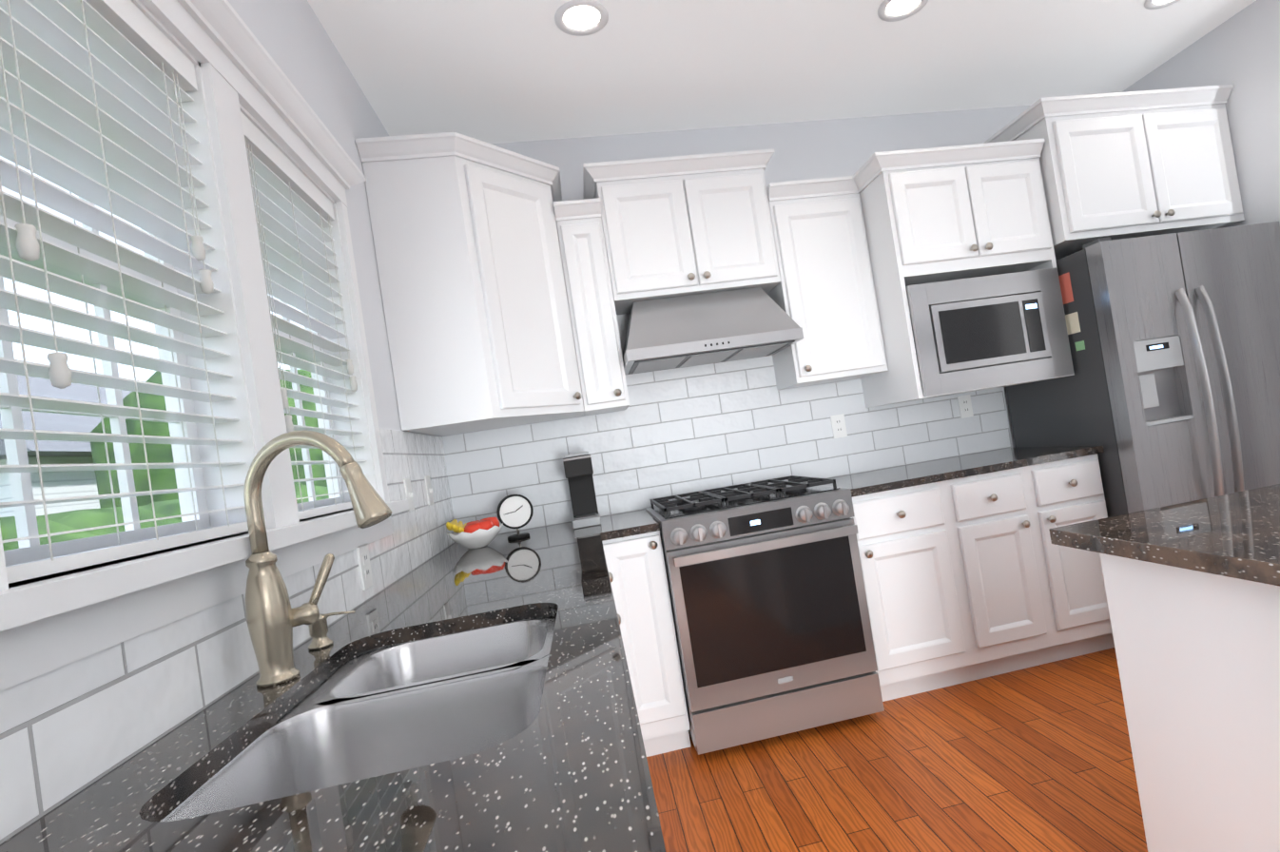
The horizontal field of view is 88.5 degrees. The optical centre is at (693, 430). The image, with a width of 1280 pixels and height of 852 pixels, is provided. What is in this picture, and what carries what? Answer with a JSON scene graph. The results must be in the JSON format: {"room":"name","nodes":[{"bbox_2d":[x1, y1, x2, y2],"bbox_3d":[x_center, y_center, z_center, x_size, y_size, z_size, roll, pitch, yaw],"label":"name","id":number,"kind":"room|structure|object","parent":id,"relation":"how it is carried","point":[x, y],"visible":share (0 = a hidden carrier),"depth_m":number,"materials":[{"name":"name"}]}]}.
{"room":"kitchen","nodes":[
{"label":"kitchen","id":0,"kind":"room"},
{"bbox_2d":[8,0,437,588],"bbox_3d":[-0.733,-0.027,0.043,0.140,2.790,6.000,-9,-1,-10],"label":"wall","id":1,"kind":"structure","parent":0,"point":[292,36],"depth_m":2.15,"materials":[{"name":"white paint"}]},
{"bbox_2d":[0,0,408,691],"bbox_3d":[-0.950,-0.270,1.351,0.197,1.154,1.534,-9,-1,-10],"label":"window","id":2,"kind":"structure","parent":1,"relation":"in","point":[198,145],"depth_m":1.16,"materials":[{"name":"white"}]},
{"bbox_2d":[0,427,455,844],"bbox_3d":[-0.744,0.187,0.738,0.008,0.502,4.591,-9,-1,-10],"label":"wall tile","id":3,"kind":"structure","parent":1,"relation":"attached to","point":[67,731],"depth_m":0.91,"materials":[{"name":"white tile"}]},
{"bbox_2d":[356,543,373,590],"bbox_3d":[-0.886,0.366,1.767,0.008,0.116,0.072,-9,-1,-10],"label":"electrical outlet plate","id":4,"kind":"object","parent":3,"relation":"attached to","point":[362,551],"depth_m":1.76,"materials":[{"name":"white plastic"}]},
{"bbox_2d":[403,477,414,511],"bbox_3d":[-0.996,0.225,2.302,0.016,0.116,0.072,-9,-1,-10],"label":"electrical outlet plate","id":5,"kind":"object","parent":3,"relation":"attached to","point":[409,494],"depth_m":2.29,"materials":[{"name":"white plastic"}]},
{"bbox_2d":[424,475,433,505],"bbox_3d":[-1.045,0.237,2.598,0.016,0.116,0.072,-9,-1,-10],"label":"electrical outlet plate","id":6,"kind":"object","parent":3,"relation":"attached to","point":[429,490],"depth_m":2.59,"materials":[{"name":"white plastic"}]},
{"bbox_2d":[441,105,1029,447],"bbox_3d":[0.668,-0.192,3.377,4.040,2.790,0.100,-9,-1,-10],"label":"wall","id":7,"kind":"structure","parent":0,"point":[824,148],"depth_m":3.35,"materials":[{"name":"white paint"}]},
{"bbox_2d":[357,141,590,436],"bbox_3d":[-0.865,-0.535,2.750,0.658,1.014,0.658,-9,-1,-10],"label":"upper cabinet","id":8,"kind":"object","parent":7,"relation":"attached to","point":[507,296],"depth_m":2.43,"materials":[{"name":"white wood"}]},
{"bbox_2d":[560,202,629,415],"bbox_3d":[-0.462,-0.515,2.981,0.195,0.860,0.332,-9,-1,-10],"label":"upper cabinet","id":9,"kind":"object","parent":7,"relation":"attached to","point":[586,239],"depth_m":2.83,"materials":[{"name":"white wood"}]},
{"bbox_2d":[590,156,788,314],"bbox_3d":[-0.040,-0.889,3.067,0.762,0.554,0.332,-9,-1,-10],"label":"upper cabinet","id":10,"kind":"object","parent":7,"relation":"attached to","point":[680,228],"depth_m":2.91,"materials":[{"name":"white wood"}]},
{"bbox_2d":[616,287,803,374],"bbox_3d":[0.040,-0.468,2.973,0.758,0.298,0.492,-9,-1,-10],"label":"range hood","id":11,"kind":"object","parent":10,"relation":"attached to","point":[683,331],"visible":0.92,"depth_m":2.82,"materials":[{"name":"metal"}]},
{"bbox_2d":[442,355,1011,534],"bbox_3d":[0.229,-0.157,3.248,2.850,0.962,0.008,-9,-1,-10],"label":"wall tile","id":12,"kind":"structure","parent":7,"relation":"attached to","point":[680,431],"depth_m":3.21,"materials":[{"name":"white tile"}]},
{"bbox_2d":[830,413,847,438],"bbox_3d":[0.735,-0.021,3.318,0.072,0.116,0.008,-9,-1,-10],"label":"electrical outlet plate","id":13,"kind":"object","parent":12,"relation":"attached to","point":[838,425],"depth_m":3.32,"materials":[{"name":"white plastic"}]},
{"bbox_2d":[957,394,973,418],"bbox_3d":[1.427,-0.125,3.438,0.072,0.116,0.008,-9,-1,-10],"label":"electrical outlet plate","id":14,"kind":"object","parent":12,"relation":"attached to","point":[964,401],"depth_m":3.43,"materials":[{"name":"white plastic"}]},
{"bbox_2d":[767,179,894,389],"bbox_3d":[0.597,-0.670,3.164,0.445,0.870,0.332,-9,-1,-10],"label":"upper cabinet","id":15,"kind":"object","parent":7,"relation":"attached to","point":[829,292],"depth_m":3.01,"materials":[{"name":"white wood"}]},
{"bbox_2d":[860,145,1066,305],"bbox_3d":[1.179,-0.949,3.153,0.763,0.495,0.567,-9,-1,-10],"label":"upper cabinet","id":16,"kind":"object","parent":7,"relation":"attached to","point":[972,213],"depth_m":2.88,"materials":[{"name":"white wood"}]},
{"bbox_2d":[906,267,1073,396],"bbox_3d":[1.271,-0.427,3.077,0.719,0.482,0.468,-9,-1,-10],"label":"microwave","id":17,"kind":"object","parent":16,"relation":"attached to","point":[979,343],"visible":1,"depth_m":2.85,"materials":[{"name":"metal"}]},
{"bbox_2d":[989,92,1244,269],"bbox_3d":[2.015,-1.187,3.271,0.953,0.584,0.627,-9,-1,-10],"label":"upper cabinet","id":18,"kind":"object","parent":7,"relation":"attached to","point":[1135,166],"depth_m":2.96,"materials":[{"name":"white wood"}]},
{"bbox_2d":[307,0,1256,143],"bbox_3d":[0.949,-1.742,0.393,4.040,0.100,6.200,-9,-1,-10],"label":"ceiling","id":19,"kind":"structure","parent":0,"point":[494,71],"depth_m":2.76,"materials":[{"name":"white paint"}]},
{"bbox_2d":[554,0,608,36],"bbox_3d":[-0.395,-1.453,2.308,0.189,0.007,0.189,-9,-1,35],"label":"recessed light","id":20,"kind":"object","parent":19,"relation":"in","point":[580,17],"depth_m":2.30,"materials":[{"name":"white"}]},
{"bbox_2d":[877,0,928,21],"bbox_3d":[0.804,-1.634,2.515,0.189,0.007,0.189,-9,-1,35],"label":"recessed light","id":21,"kind":"object","parent":19,"relation":"in","point":[889,10],"depth_m":2.54,"materials":[{"name":"white"}]},
{"bbox_2d":[1144,0,1180,9],"bbox_3d":[1.984,-1.812,2.718,0.189,0.007,0.189,-9,-1,35],"label":"recessed light","id":22,"kind":"object","parent":19,"relation":"in","point":[1149,4],"depth_m":2.78,"materials":[{"name":"white"}]},
{"bbox_2d":[646,647,1147,851],"bbox_3d":[1.396,1.037,0.354,3.800,0.050,6.000,-9,-1,-10],"label":"floor","id":23,"kind":"structure","parent":0,"point":[1036,759],"depth_m":2.16,"materials":[{"name":"brown wood"}]},
{"bbox_2d":[604,529,690,756],"bbox_3d":[-0.242,0.854,2.808,0.263,0.882,0.619,-9,-1,-10],"label":"base cabinet","id":24,"kind":"object","parent":23,"relation":"on","point":[636,565],"depth_m":2.52,"materials":[{"name":"white wood"}]},
{"bbox_2d":[0,522,665,851],"bbox_3d":[-0.390,0.383,0.789,0.638,0.031,4.590,-9,-1,-10],"label":"countertop","id":25,"kind":"structure","parent":24,"relation":"on","point":[584,784],"depth_m":0.68,"materials":[{"name":"black stone"}]},
{"bbox_2d":[243,429,391,687],"bbox_3d":[-0.626,0.201,1.103,0.265,0.408,0.161,-9,-1,-10],"label":"faucet","id":26,"kind":"object","parent":25,"relation":"on","point":[274,618],"visible":1,"depth_m":1.08,"materials":[{"name":"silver metal"}]},
{"bbox_2d":[308,610,355,650],"bbox_3d":[-0.716,0.392,1.302,0.099,0.063,0.043,-9,-1,-10],"label":"soap dispenser","id":27,"kind":"object","parent":25,"relation":"on","point":[319,631],"visible":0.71,"depth_m":1.29,"materials":[{"name":"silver metal"}]},
{"bbox_2d":[133,605,559,826],"bbox_3d":[-0.411,0.511,1.021,0.473,0.233,0.775,-9,-1,-10],"label":"sink","id":28,"kind":"object","parent":25,"relation":"in","point":[408,698],"depth_m":1.06,"materials":[{"name":"silver metal"}]},
{"bbox_2d":[446,516,503,549],"bbox_3d":[-0.869,0.405,2.610,0.217,0.123,0.207,-9,-1,-10],"label":"fruit bowl","id":29,"kind":"object","parent":25,"relation":"on","point":[482,533],"visible":1,"depth_m":2.55,"materials":[{"name":"white ceramic"}]},
{"bbox_2d":[496,494,533,540],"bbox_3d":[-0.743,0.357,2.735,0.148,0.183,0.090,-9,-1,-10],"label":"desk clock","id":30,"kind":"object","parent":25,"relation":"on","point":[514,512],"visible":1,"depth_m":2.72,"materials":[{"name":"black"}]},
{"bbox_2d":[562,451,601,528],"bbox_3d":[-0.489,0.255,2.862,0.118,0.312,0.242,-9,-1,-10],"label":"coffee maker","id":31,"kind":"object","parent":25,"relation":"on","point":[578,470],"visible":1,"depth_m":2.87,"materials":[{"name":"grey plastic"}]},
{"bbox_2d":[600,509,660,541],"bbox_3d":[-0.292,0.399,2.809,0.227,0.031,0.638,-9,-1,-10],"label":"countertop","id":32,"kind":"structure","parent":24,"relation":"on","point":[630,524],"depth_m":2.57,"materials":[{"name":"black stone"}]},
{"bbox_2d":[645,475,884,755],"bbox_3d":[0.267,0.735,2.818,0.760,0.962,0.727,-9,-1,-10],"label":"range","id":33,"kind":"object","parent":23,"relation":"on","point":[770,612],"visible":1,"depth_m":2.52,"materials":[{"name":"metal"}]},
{"bbox_2d":[850,480,981,701],"bbox_3d":[0.850,0.689,2.997,0.446,0.882,0.619,-9,-1,-10],"label":"base cabinet","id":34,"kind":"object","parent":23,"relation":"on","point":[914,572],"depth_m":2.71,"materials":[{"name":"white wood"}]},
{"bbox_2d":[802,446,1103,499],"bbox_3d":[1.146,0.181,3.057,1.191,0.031,0.638,-9,-1,-10],"label":"countertop","id":35,"kind":"structure","parent":34,"relation":"on","point":[913,475],"depth_m":2.84,"materials":[{"name":"black stone"}]},
{"bbox_2d":[950,465,1065,678],"bbox_3d":[1.254,0.628,3.067,0.383,0.882,0.619,-9,-1,-10],"label":"base cabinet","id":36,"kind":"object","parent":23,"relation":"on","point":[1000,523],"depth_m":2.78,"materials":[{"name":"white wood"}]},
{"bbox_2d":[1030,449,1114,659],"bbox_3d":[1.618,0.573,3.129,0.362,0.882,0.619,-9,-1,-10],"label":"base cabinet","id":37,"kind":"object","parent":23,"relation":"on","point":[1071,492],"depth_m":2.83,"materials":[{"name":"white wood"}]},
{"bbox_2d":[1006,221,1279,517],"bbox_3d":[2.201,0.028,3.109,0.903,1.782,0.834,-9,-1,-10],"label":"fridge","id":38,"kind":"object","parent":23,"relation":"on","point":[1167,393],"visible":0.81,"depth_m":2.79,"materials":[{"name":"grey metal"}]},
{"bbox_2d":[1050,537,1279,851],"bbox_3d":[1.916,0.480,0.007,1.759,0.881,3.002,-9,-1,-10],"label":"kitchen island","id":39,"kind":"object","parent":23,"relation":"on","point":[1192,591],"depth_m":1.18,"materials":[{"name":"wood"}]},
{"bbox_2d":[1048,484,1279,579],"bbox_3d":[1.867,0.025,-0.004,1.805,0.032,3.060,-9,-1,-10],"label":"island countertop","id":40,"kind":"structure","parent":39,"relation":"on","point":[1240,531],"depth_m":1.18,"materials":[{"name":"black stone"}]},
{"bbox_2d":[1122,0,1279,227],"bbox_3d":[3.088,-0.605,0.702,0.100,2.790,6.000,-9,-1,-10],"label":"wall","id":41,"kind":"structure","parent":0,"point":[1240,50],"depth_m":2.98,"materials":[{"name":"white paint"}]},
{"label":"outside","id":42,"kind":"structure","parent":0,"visible":0},
{"bbox_3d":[-204.124,33.298,18.628,399.800,0.050,700.000,-9,-1,-10],"label":"ground","id":43,"kind":"structure","parent":42,"visible":0},
{"bbox_2d":[0,359,141,517],"bbox_3d":[-13.732,1.110,14.068,9.900,5.590,34.800,-9,-1,-10],"label":"house","id":44,"kind":"structure","parent":43,"relation":"on","point":[57,489],"depth_m":8.63,"materials":[{"name":"white"}]},
{"bbox_2d":[0,368,329,550],"bbox_3d":[-5.920,0.966,12.773,3.905,3.663,24.868,-9,-1,-10],"label":"bushes","id":45,"kind":"object","parent":43,"relation":"on","point":[67,516],"depth_m":6.65,"materials":[{"name":"green plant"}]}
]}

